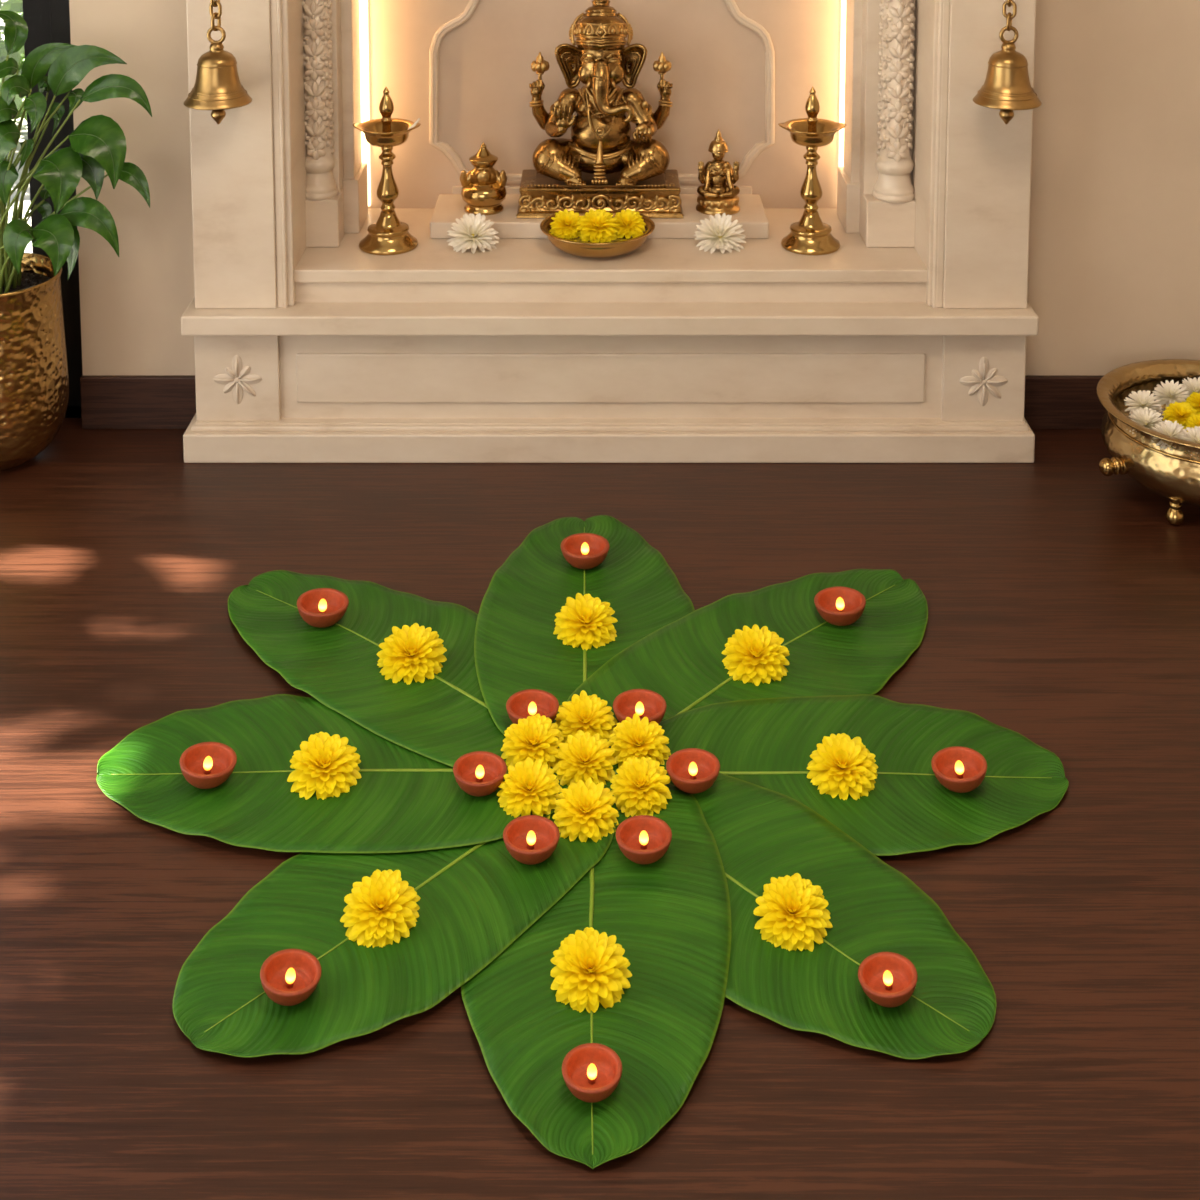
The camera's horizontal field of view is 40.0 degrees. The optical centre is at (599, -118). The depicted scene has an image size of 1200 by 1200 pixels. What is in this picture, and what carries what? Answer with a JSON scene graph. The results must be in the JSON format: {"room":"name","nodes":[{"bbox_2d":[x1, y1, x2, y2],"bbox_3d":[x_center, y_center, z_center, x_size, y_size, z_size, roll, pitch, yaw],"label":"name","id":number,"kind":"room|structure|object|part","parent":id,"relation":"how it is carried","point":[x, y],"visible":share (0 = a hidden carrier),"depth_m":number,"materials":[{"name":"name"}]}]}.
{"room":"home prayer room","nodes":[
{"label":"home prayer room","id":0,"kind":"room"},
{"bbox_2d":[0,418,1199,1199],"bbox_3d":[0.050,1.726,0.953,4.700,0.060,6.714,0,6,0],"label":"floor","id":1,"kind":"structure","parent":0,"point":[1062,596],"depth_m":2.56,"materials":[{"name":"brown wood"}]},
{"bbox_2d":[0,10,151,470],"bbox_3d":[-1.318,0.836,3.791,0.534,1.083,0.312,3,7,29],"label":"potted plant","id":2,"kind":"object","parent":1,"relation":"on","point":[34,381],"visible":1,"depth_m":3.76,"materials":[{"name":"green plant"}]},
{"bbox_3d":[-1.415,1.140,3.878,0.312,0.458,0.312,0,6,0],"label":"pot","id":3,"kind":"part","parent":2,"relation":"part of","materials":[{"name":"gold metal"}]},
{"bbox_2d":[96,694,568,852],"bbox_3d":[-0.442,1.483,2.759,0.808,0.018,0.415,0,6,0],"label":"banana leaf","id":4,"kind":"object","parent":1,"relation":"on","point":[403,799],"visible":0.67,"depth_m":2.70,"materials":[{"name":"green plant"}]},
{"bbox_2d":[180,742,236,788],"bbox_3d":[-0.648,1.466,2.731,0.092,0.044,0.093,4,8,33],"label":"diya","id":5,"kind":"object","parent":4,"relation":"on","point":[204,765],"visible":1,"depth_m":2.74,"materials":[{"name":"ceramic"}]},
{"bbox_2d":[287,731,360,799],"bbox_3d":[-0.456,1.456,2.733,0.121,0.063,0.122,0,6,0],"label":"chrysanthemum","id":6,"kind":"object","parent":4,"relation":"on","point":[325,764],"visible":1,"depth_m":2.72,"materials":[{"name":"yellow plant"}]},
{"bbox_2d":[453,751,506,796],"bbox_3d":[-0.197,1.464,2.703,0.088,0.040,0.088,1,6,8],"label":"diya","id":7,"kind":"object","parent":4,"relation":"on","point":[477,773],"visible":1,"depth_m":2.71,"materials":[{"name":"ceramic"}]},
{"bbox_2d":[497,757,561,818],"bbox_3d":[-0.114,1.460,2.668,0.108,0.057,0.102,0,6,0],"label":"chrysanthemum","id":8,"kind":"object","parent":4,"relation":"on","point":[528,786],"visible":0.99,"depth_m":2.66,"materials":[{"name":"yellow plant"}]},
{"bbox_2d":[228,570,559,783],"bbox_3d":[-0.353,1.448,3.072,0.927,0.016,0.392,5,8,39],"label":"banana leaf","id":9,"kind":"object","parent":1,"relation":"on","point":[444,718],"visible":0.71,"depth_m":3.08,"materials":[{"name":"green plant"}]},
{"bbox_2d":[297,588,348,627],"bbox_3d":[-0.539,1.413,3.208,0.100,0.046,0.100,1,6,8],"label":"diya","id":10,"kind":"object","parent":9,"relation":"on","point":[319,607],"visible":1,"depth_m":3.22,"materials":[{"name":"ceramic"}]},
{"bbox_2d":[377,623,446,684],"bbox_3d":[-0.350,1.418,3.052,0.131,0.069,0.126,0,6,0],"label":"chrysanthemum","id":11,"kind":"object","parent":9,"relation":"on","point":[416,652],"visible":1,"depth_m":3.04,"materials":[{"name":"yellow plant"}]},
{"bbox_2d":[501,714,563,767],"bbox_3d":[-0.113,1.446,2.785,0.109,0.058,0.109,0,6,0],"label":"chrysanthemum","id":12,"kind":"object","parent":9,"relation":"on","point":[535,737],"visible":0.93,"depth_m":2.78,"materials":[{"name":"yellow plant"}]},
{"bbox_2d":[172,785,617,1057],"bbox_3d":[-0.278,1.514,2.468,0.756,0.016,0.387,-5,8,-40],"label":"banana leaf","id":13,"kind":"object","parent":1,"relation":"on","point":[476,900],"visible":0.76,"depth_m":2.37,"materials":[{"name":"green plant"}]},
{"bbox_2d":[260,949,321,1005],"bbox_3d":[-0.427,1.518,2.280,0.084,0.040,0.084,4,8,33],"label":"diya","id":14,"kind":"object","parent":13,"relation":"on","point":[288,977],"visible":1,"depth_m":2.29,"materials":[{"name":"ceramic"}]},
{"bbox_2d":[340,869,420,947],"bbox_3d":[-0.322,1.493,2.414,0.115,0.061,0.115,0,6,0],"label":"chrysanthemum","id":15,"kind":"object","parent":13,"relation":"on","point":[382,908],"visible":1,"depth_m":2.40,"materials":[{"name":"yellow plant"}]},
{"bbox_2d":[503,815,559,864],"bbox_3d":[-0.106,1.481,2.546,0.088,0.039,0.088,1,6,0],"label":"diya","id":16,"kind":"object","parent":13,"relation":"on","point":[529,839],"visible":1,"depth_m":2.55,"materials":[{"name":"ceramic"}]},
{"bbox_2d":[553,730,615,785],"bbox_3d":[-0.026,1.457,2.746,0.106,0.055,0.106,0,6,0],"label":"chrysanthemum","id":17,"kind":"object","parent":13,"relation":"on","point":[583,757],"visible":0.94,"depth_m":2.74,"materials":[{"name":"yellow plant"}]},
{"bbox_2d":[552,778,618,841],"bbox_3d":[-0.022,1.467,2.616,0.106,0.054,0.102,0,6,0],"label":"chrysanthemum","id":18,"kind":"object","parent":13,"relation":"on","point":[582,810],"visible":1,"depth_m":2.61,"materials":[{"name":"yellow plant"}]},
{"bbox_2d":[474,515,694,747],"bbox_3d":[-0.026,1.434,3.197,0.428,0.017,0.861,0,6,0],"label":"banana leaf","id":19,"kind":"object","parent":1,"relation":"on","point":[516,647],"visible":0.63,"depth_m":3.26,"materials":[{"name":"green plant"}]},
{"bbox_2d":[506,689,558,723],"bbox_3d":[-0.117,1.442,2.867,0.092,0.042,0.092,1,6,0],"label":"diya","id":20,"kind":"object","parent":19,"relation":"on","point":[522,704],"visible":0.73,"depth_m":2.89,"materials":[{"name":"ceramic"}]},
{"bbox_2d":[553,593,617,650],"bbox_3d":[-0.028,1.409,3.158,0.124,0.062,0.124,0,6,0],"label":"chrysanthemum","id":21,"kind":"object","parent":19,"relation":"on","point":[585,620],"visible":1,"depth_m":3.15,"materials":[{"name":"yellow plant"}]},
{"bbox_2d":[561,533,609,568],"bbox_3d":[-0.031,1.390,3.424,0.102,0.046,0.102,0,6,0],"label":"diya","id":22,"kind":"object","parent":19,"relation":"on","point":[580,550],"visible":1,"depth_m":3.43,"materials":[{"name":"ceramic"}]},
{"bbox_2d":[461,781,730,1168],"bbox_3d":[-0.002,1.524,2.370,0.390,0.017,0.716,0,6,0],"label":"banana leaf","id":23,"kind":"object","parent":1,"relation":"on","point":[670,915],"visible":0.7,"depth_m":2.27,"materials":[{"name":"green plant"}]},
{"bbox_2d":[550,927,631,1012],"bbox_3d":[-0.012,1.508,2.298,0.114,0.057,0.110,0,6,0],"label":"chrysanthemum","id":24,"kind":"object","parent":23,"relation":"on","point":[591,969],"visible":1,"depth_m":2.29,"materials":[{"name":"yellow plant"}]},
{"bbox_2d":[562,1043,621,1102],"bbox_3d":[-0.010,1.538,2.126,0.078,0.035,0.078,0,6,0],"label":"diya","id":25,"kind":"object","parent":23,"relation":"on","point":[591,1072],"visible":1,"depth_m":2.13,"materials":[{"name":"ceramic"}]},
{"bbox_2d":[610,757,671,816],"bbox_3d":[0.066,1.459,2.677,0.101,0.056,0.102,0,6,0],"label":"chrysanthemum","id":26,"kind":"object","parent":23,"relation":"on","point":[638,787],"visible":1,"depth_m":2.67,"materials":[{"name":"yellow plant"}]},
{"bbox_2d":[616,815,671,863],"bbox_3d":[0.068,1.481,2.546,0.087,0.039,0.087,-1,6,0],"label":"diya","id":27,"kind":"object","parent":23,"relation":"on","point":[643,839],"visible":1,"depth_m":2.55,"materials":[{"name":"ceramic"}]},
{"bbox_2d":[181,0,1038,462],"bbox_3d":[0.021,0.223,4.070,2.008,2.240,0.630,0,6,0],"label":"altar","id":28,"kind":"object","parent":1,"relation":"on","point":[905,342],"visible":0.98,"depth_m":3.92,"materials":[{"name":"beige stone"}]},
{"bbox_2d":[183,0,251,123],"bbox_3d":[-0.867,-0.089,3.678,0.152,1.279,0.152,0,6,0],"label":"bell","id":29,"kind":"object","parent":28,"relation":"hanging from","point":[217,88],"visible":1,"depth_m":3.70,"materials":[{"name":"gold metal"}]},
{"bbox_2d":[213,355,261,403],"bbox_3d":[-0.860,1.179,3.915,0.115,0.122,0.020,0,6,0],"label":"flower","id":30,"kind":"object","parent":28,"relation":"on","point":[237,379],"depth_m":3.91,"materials":[{"name":"beige stone"}]},
{"bbox_3d":[-0.745,0.113,4.066,0.039,1.741,0.514,0,6,0],"label":"pillar moulding","id":31,"kind":"part","parent":28,"relation":"part of","materials":[{"name":"beige stone"}]},
{"bbox_2d":[353,87,420,255],"bbox_3d":[-0.525,0.700,4.071,0.146,0.404,0.146,6,9,45],"label":"oil lamp","id":32,"kind":"object","parent":28,"relation":"on","point":[388,235],"visible":1,"depth_m":4.05,"materials":[{"name":"gold metal"}]},
{"bbox_3d":[-0.525,0.618,4.062,0.144,0.050,0.144,-6,9,-42],"label":"dish","id":33,"kind":"part","parent":32,"relation":"part of","materials":[{"name":"gold metal"}]},
{"bbox_3d":[-0.525,0.724,4.074,0.055,0.181,0.055,0,6,0],"label":"stem","id":34,"kind":"part","parent":32,"relation":"part of","materials":[{"name":"gold metal"}]},
{"bbox_2d":[447,213,498,253],"bbox_3d":[-0.315,0.863,4.085,0.130,0.079,0.119,0,6,0],"label":"chrysanthemum","id":35,"kind":"object","parent":28,"relation":"on","point":[470,231],"visible":1,"depth_m":4.08,"materials":[{"name":"white plant"}]},
{"bbox_2d":[460,142,506,215],"bbox_3d":[-0.299,0.753,4.237,0.121,0.177,0.117,0,6,0],"label":"idol","id":36,"kind":"object","parent":28,"relation":"on","point":[483,190],"visible":1,"depth_m":4.21,"materials":[{"name":"gold metal"}]},
{"bbox_3d":[-0.299,0.694,4.231,0.075,0.063,0.075,0,6,0],"label":"conical lid","id":37,"kind":"part","parent":36,"relation":"part of","materials":[{"name":"gold metal"}]},
{"bbox_3d":[-0.299,0.802,4.243,0.117,0.077,0.117,0,6,0],"label":"pot","id":38,"kind":"part","parent":36,"relation":"part of","materials":[{"name":"gold metal"}]},
{"bbox_2d":[540,211,654,257],"bbox_3d":[-0.006,0.873,4.075,0.284,0.059,0.284,0,6,0],"label":"flower bowl","id":39,"kind":"object","parent":28,"relation":"on","point":[576,246],"visible":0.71,"depth_m":3.98,"materials":[{"name":"gold metal"}]},
{"bbox_2d":[549,209,581,238],"bbox_3d":[-0.079,0.841,4.077,0.092,0.057,0.088,0,6,0],"label":"chrysanthemum","id":40,"kind":"object","parent":39,"relation":"in","point":[564,225],"visible":0.98,"depth_m":4.07,"materials":[{"name":"yellow plant"}]},
{"bbox_2d":[576,209,619,242],"bbox_3d":[-0.006,0.840,4.051,0.109,0.067,0.100,0,6,0],"label":"chrysanthemum","id":41,"kind":"object","parent":39,"relation":"in","point":[597,226],"visible":1,"depth_m":4.04,"materials":[{"name":"yellow plant"}]},
{"bbox_2d":[613,209,645,238],"bbox_3d":[0.068,0.841,4.079,0.092,0.058,0.086,0,6,0],"label":"chrysanthemum","id":42,"kind":"object","parent":39,"relation":"in","point":[630,222],"visible":0.97,"depth_m":4.07,"materials":[{"name":"yellow plant"}]},
{"bbox_2d":[516,0,683,217],"bbox_3d":[0.000,0.561,4.215,0.427,0.574,0.210,0,6,0],"label":"statue","id":43,"kind":"object","parent":28,"relation":"on","point":[601,167],"visible":0.99,"depth_m":4.18,"materials":[{"name":"brown metal"}]},
{"bbox_3d":[-0.024,0.590,4.178,0.023,0.113,0.063,-5,8,-39],"label":"chest cord","id":44,"kind":"part","parent":43,"relation":"part of","materials":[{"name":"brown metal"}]},
{"bbox_3d":[-0.001,0.704,4.157,0.042,0.105,0.038,0,6,0],"label":"sash","id":45,"kind":"part","parent":43,"relation":"part of","materials":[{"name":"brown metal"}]},
{"bbox_2d":[596,127,603,134],"bbox_3d":[0.000,0.626,4.168,0.021,0.021,0.009,0,6,0],"label":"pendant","id":46,"kind":"object","parent":43,"relation":"attached to","point":[599,130],"depth_m":4.17,"materials":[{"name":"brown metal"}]},
{"bbox_3d":[0.003,0.686,4.194,0.164,0.023,0.055,0,6,0],"label":"belt cord","id":47,"kind":"part","parent":43,"relation":"part of","materials":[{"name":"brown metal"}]},
{"bbox_3d":[0.003,0.356,4.198,0.135,0.162,0.136,0,6,0],"label":"crown","id":48,"kind":"part","parent":43,"relation":"part of","materials":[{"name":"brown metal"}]},
{"bbox_3d":[0.005,0.836,4.398,0.797,0.061,0.034,0,6,0],"label":"skirting","id":49,"kind":"part","parent":28,"relation":"part of","materials":[{"name":"beige stone"}]},
{"bbox_3d":[0.024,1.281,3.991,1.982,0.016,0.180,0,6,0],"label":"moulding","id":50,"kind":"part","parent":28,"relation":"part of","materials":[{"name":"beige stone"}]},
{"bbox_2d":[294,208,926,281],"bbox_3d":[0.026,0.906,4.191,1.522,0.032,0.540,0,6,0],"label":"shelf","id":51,"kind":"object","parent":28,"relation":"attached to","point":[518,256],"depth_m":3.99,"materials":[{"name":"beige stone"}]},
{"bbox_3d":[0.026,1.178,3.930,1.496,0.122,0.013,0,6,0],"label":"raised panel","id":52,"kind":"part","parent":28,"relation":"part of","materials":[{"name":"beige stone"}]},
{"bbox_2d":[696,129,739,215],"bbox_3d":[0.304,0.735,4.240,0.115,0.211,0.115,5,8,40],"label":"idol","id":53,"kind":"object","parent":28,"relation":"on","point":[718,194],"visible":1,"depth_m":4.22,"materials":[{"name":"brown metal"}]},
{"bbox_3d":[0.304,0.659,4.234,0.053,0.059,0.053,0,6,0],"label":"crown","id":54,"kind":"part","parent":53,"relation":"part of","materials":[{"name":"brown metal"}]},
{"bbox_2d":[694,213,745,253],"bbox_3d":[0.298,0.864,4.082,0.130,0.078,0.116,0,6,0],"label":"chrysanthemum","id":55,"kind":"object","parent":28,"relation":"on","point":[724,234],"visible":1,"depth_m":4.08,"materials":[{"name":"white plant"}]},
{"bbox_2d":[778,87,845,255],"bbox_3d":[0.522,0.700,4.071,0.146,0.404,0.146,6,9,45],"label":"oil lamp","id":56,"kind":"object","parent":28,"relation":"on","point":[810,235],"visible":1,"depth_m":4.05,"materials":[{"name":"gold metal"}]},
{"bbox_3d":[0.522,0.724,4.074,0.055,0.181,0.055,0,6,0],"label":"stem","id":57,"kind":"part","parent":56,"relation":"part of","materials":[{"name":"gold metal"}]},
{"bbox_3d":[0.522,0.618,4.062,0.144,0.050,0.144,-6,9,-42],"label":"dish","id":58,"kind":"part","parent":56,"relation":"part of","materials":[{"name":"gold metal"}]},
{"bbox_3d":[0.795,0.113,4.066,0.034,1.741,0.514,0,6,0],"label":"pillar moulding","id":59,"kind":"part","parent":28,"relation":"part of","materials":[{"name":"beige stone"}]},
{"bbox_2d":[959,357,1007,405],"bbox_3d":[0.910,1.183,3.916,0.115,0.122,0.020,0,6,0],"label":"flower","id":60,"kind":"object","parent":28,"relation":"on","point":[983,381],"depth_m":3.91,"materials":[{"name":"beige stone"}]},
{"bbox_2d":[973,0,1041,123],"bbox_3d":[0.923,-0.089,3.678,0.152,1.279,0.152,0,6,0],"label":"bell","id":61,"kind":"object","parent":28,"relation":"hanging from","point":[1007,88],"visible":1,"depth_m":3.70,"materials":[{"name":"gold metal"}]},
{"bbox_2d":[567,569,927,740],"bbox_3d":[0.298,1.448,3.069,0.898,0.018,0.400,-5,8,-38],"label":"banana leaf","id":62,"kind":"object","parent":1,"relation":"on","point":[680,661],"visible":0.67,"depth_m":3.12,"materials":[{"name":"green plant"}]},
{"bbox_2d":[555,690,616,742],"bbox_3d":[-0.024,1.440,2.846,0.109,0.057,0.108,0,6,0],"label":"chrysanthemum","id":63,"kind":"object","parent":62,"relation":"on","point":[591,714],"visible":0.81,"depth_m":2.84,"materials":[{"name":"yellow plant"}]},
{"bbox_2d":[613,689,666,724],"bbox_3d":[0.069,1.442,2.866,0.094,0.042,0.094,-1,6,0],"label":"diya","id":64,"kind":"object","parent":62,"relation":"on","point":[650,704],"visible":0.79,"depth_m":2.88,"materials":[{"name":"ceramic"}]},
{"bbox_2d":[722,624,789,685],"bbox_3d":[0.289,1.421,3.049,0.127,0.065,0.125,0,6,0],"label":"chrysanthemum","id":65,"kind":"object","parent":62,"relation":"on","point":[755,655],"visible":1,"depth_m":3.04,"materials":[{"name":"yellow plant"}]},
{"bbox_2d":[814,586,865,625],"bbox_3d":[0.467,1.413,3.214,0.100,0.046,0.100,1,6,12],"label":"diya","id":66,"kind":"object","parent":62,"relation":"on","point":[838,605],"visible":1,"depth_m":3.22,"materials":[{"name":"ceramic"}]},
{"bbox_2d":[605,759,995,1058],"bbox_3d":[0.237,1.514,2.475,0.390,0.016,0.768,-5,8,-39],"label":"banana leaf","id":67,"kind":"object","parent":1,"relation":"on","point":[760,834],"visible":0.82,"depth_m":2.37,"materials":[{"name":"green plant"}]},
{"bbox_2d":[666,748,719,793],"bbox_3d":[0.153,1.461,2.708,0.089,0.040,0.089,-1,6,0],"label":"diya","id":68,"kind":"object","parent":67,"relation":"on","point":[691,770],"visible":1,"depth_m":2.72,"materials":[{"name":"ceramic"}]},
{"bbox_2d":[753,873,832,951],"bbox_3d":[0.281,1.495,2.407,0.114,0.058,0.110,0,6,0],"label":"chrysanthemum","id":69,"kind":"object","parent":67,"relation":"on","point":[794,911],"visible":1,"depth_m":2.40,"materials":[{"name":"yellow plant"}]},
{"bbox_2d":[858,952,917,1006],"bbox_3d":[0.397,1.520,2.278,0.081,0.038,0.081,2,7,20],"label":"diya","id":70,"kind":"object","parent":67,"relation":"on","point":[889,979],"visible":1,"depth_m":2.29,"materials":[{"name":"ceramic"}]},
{"bbox_2d":[608,694,1068,855],"bbox_3d":[0.385,1.483,2.758,0.784,0.016,0.405,0,6,0],"label":"banana leaf","id":71,"kind":"object","parent":1,"relation":"on","point":[769,743],"visible":0.75,"depth_m":2.78,"materials":[{"name":"green plant"}]},
{"bbox_2d":[608,713,670,767],"bbox_3d":[0.066,1.449,2.787,0.108,0.053,0.104,0,6,0],"label":"chrysanthemum","id":72,"kind":"object","parent":71,"relation":"on","point":[632,738],"visible":0.93,"depth_m":2.78,"materials":[{"name":"yellow plant"}]},
{"bbox_2d":[807,733,877,799],"bbox_3d":[0.402,1.457,2.734,0.118,0.061,0.116,0,6,0],"label":"chrysanthemum","id":73,"kind":"object","parent":71,"relation":"on","point":[841,765],"visible":1,"depth_m":2.72,"materials":[{"name":"yellow plant"}]},
{"bbox_2d":[931,746,986,792],"bbox_3d":[0.592,1.468,2.722,0.090,0.043,0.091,2,7,20],"label":"diya","id":74,"kind":"object","parent":71,"relation":"on","point":[959,769],"visible":1,"depth_m":2.73,"materials":[{"name":"ceramic"}]},
{"bbox_2d":[1097,359,1199,525],"bbox_3d":[1.377,1.278,3.724,0.498,0.219,0.498,3,7,26],"label":"urli","id":75,"kind":"object","parent":1,"relation":"on","point":[1174,475],"visible":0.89,"depth_m":3.63,"materials":[{"name":"gold metal"}]},
{"bbox_3d":[1.135,1.292,3.655,0.058,0.042,0.041,-2,7,-16],"label":"knob","id":76,"kind":"part","parent":75,"relation":"part of","materials":[{"name":"gold metal"}]},
{"bbox_2d":[1124,390,1162,413],"bbox_3d":[1.234,1.179,3.749,0.083,0.044,0.082,0,6,0],"label":"chrysanthemum","id":77,"kind":"object","parent":75,"relation":"on","point":[1142,399],"visible":0.86,"depth_m":3.75,"materials":[{"name":"white plant"}]},
{"bbox_2d":[1127,407,1164,433],"bbox_3d":[1.209,1.190,3.650,0.085,0.044,0.083,0,6,0],"label":"chrysanthemum","id":78,"kind":"object","parent":75,"relation":"on","point":[1146,418],"visible":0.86,"depth_m":3.65,"materials":[{"name":"white plant"}]},
{"bbox_2d":[1152,380,1188,406],"bbox_3d":[1.315,1.173,3.796,0.085,0.045,0.083,0,6,0],"label":"chrysanthemum","id":79,"kind":"object","parent":75,"relation":"on","point":[1170,392],"visible":0.94,"depth_m":3.79,"materials":[{"name":"white plant"}]},
{"bbox_2d":[1152,420,1188,450],"bbox_3d":[1.240,1.197,3.585,0.084,0.044,0.081,0,6,0],"label":"chrysanthemum","id":80,"kind":"object","parent":75,"relation":"in","point":[1169,428],"visible":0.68,"depth_m":3.59,"materials":[{"name":"white plant"}]},
{"bbox_2d":[1162,402,1198,428],"bbox_3d":[1.300,1.188,3.688,0.082,0.044,0.080,0,6,0],"label":"chrysanthemum","id":81,"kind":"object","parent":75,"relation":"in","point":[1179,412],"visible":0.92,"depth_m":3.69,"materials":[{"name":"yellow plant"}]},
{"bbox_2d":[1179,426,1199,456],"bbox_3d":[1.290,1.201,3.558,0.082,0.043,0.083,0,6,0],"label":"chrysanthemum","id":82,"kind":"object","parent":75,"relation":"in","point":[1193,434],"visible":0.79,"depth_m":3.56,"materials":[{"name":"white plant"}]},
{"bbox_2d":[1181,377,1199,398],"bbox_3d":[1.380,1.172,3.818,0.084,0.043,0.081,0,6,0],"label":"chrysanthemum","id":83,"kind":"object","parent":75,"relation":"on","point":[1192,385],"visible":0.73,"depth_m":3.82,"materials":[{"name":"white plant"}]},
{"bbox_2d":[1185,413,1199,431],"bbox_3d":[1.331,1.195,3.632,0.083,0.042,0.081,0,6,0],"label":"chrysanthemum","id":84,"kind":"object","parent":75,"relation":"on","point":[1194,421],"visible":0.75,"depth_m":3.64,"materials":[{"name":"yellow plant"}]},
{"bbox_2d":[1186,392,1199,413],"bbox_3d":[1.370,1.182,3.745,0.084,0.044,0.080,0,6,0],"label":"chrysanthemum","id":85,"kind":"object","parent":75,"relation":"on","point":[1194,399],"visible":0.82,"depth_m":3.75,"materials":[{"name":"yellow plant"}]},
{"bbox_2d":[69,0,1199,374],"bbox_3d":[0.050,-0.051,4.003,4.500,2.800,0.140,0,6,0],"label":"wall","id":86,"kind":"structure","parent":0,"point":[1114,256],"depth_m":4.02,"materials":[{"name":"beige paint"}]},
{"bbox_2d":[22,0,82,417],"bbox_3d":[-1.738,0.171,4.037,0.923,2.350,0.060,0,6,0],"label":"window","id":87,"kind":"structure","parent":86,"relation":"in","point":[48,21],"depth_m":4.08,"materials":[{"name":"black metal"}]},
{"bbox_3d":[-1.740,0.180,4.043,0.800,2.270,0.032,0,6,0],"label":"sash","id":88,"kind":"part","parent":87,"relation":"part of","materials":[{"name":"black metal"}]},
{"bbox_3d":[-1.738,0.171,4.037,0.923,2.350,0.060,0,6,0],"label":"frame","id":89,"kind":"part","parent":87,"relation":"part of","materials":[{"name":"black metal"}]},
{"bbox_2d":[80,375,195,428],"bbox_3d":[-1.112,1.282,4.072,0.334,0.134,0.016,0,6,0],"label":"baseboard","id":90,"kind":"structure","parent":86,"relation":"attached to","point":[107,401],"depth_m":4.07,"materials":[{"name":"brown wood"}]},
{"bbox_2d":[1024,375,1105,428],"bbox_3d":[1.647,1.282,4.072,1.306,0.134,0.016,0,6,0],"label":"baseboard","id":91,"kind":"structure","parent":86,"relation":"attached to","point":[1051,401],"depth_m":4.07,"materials":[{"name":"brown wood"}]},
{"label":"outside","id":92,"kind":"structure","parent":0,"visible":0},
{"bbox_2d":[0,0,31,252],"bbox_3d":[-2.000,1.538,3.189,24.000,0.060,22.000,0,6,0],"label":"window","id":93,"kind":"structure","parent":92,"point":[24,133],"depth_m":6.35,"materials":[{"name":"white glass"}]},
{"bbox_2d":[0,0,26,126],"bbox_3d":[-2.999,0.617,6.689,1.509,1.418,1.257,0,6,0],"label":"shrub","id":94,"kind":"object","parent":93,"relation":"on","point":[16,6],"visible":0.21,"depth_m":6.73,"materials":[{"name":"green plant"}]},
{"bbox_2d":[15,12,25,121],"bbox_3d":[-2.306,0.800,7.542,1.008,0.862,1.016,-3,7,-25],"label":"shrub","id":95,"kind":"object","parent":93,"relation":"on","point":[23,55],"visible":0.02,"depth_m":7.31,"materials":[{"name":"green plant"}]}
]}

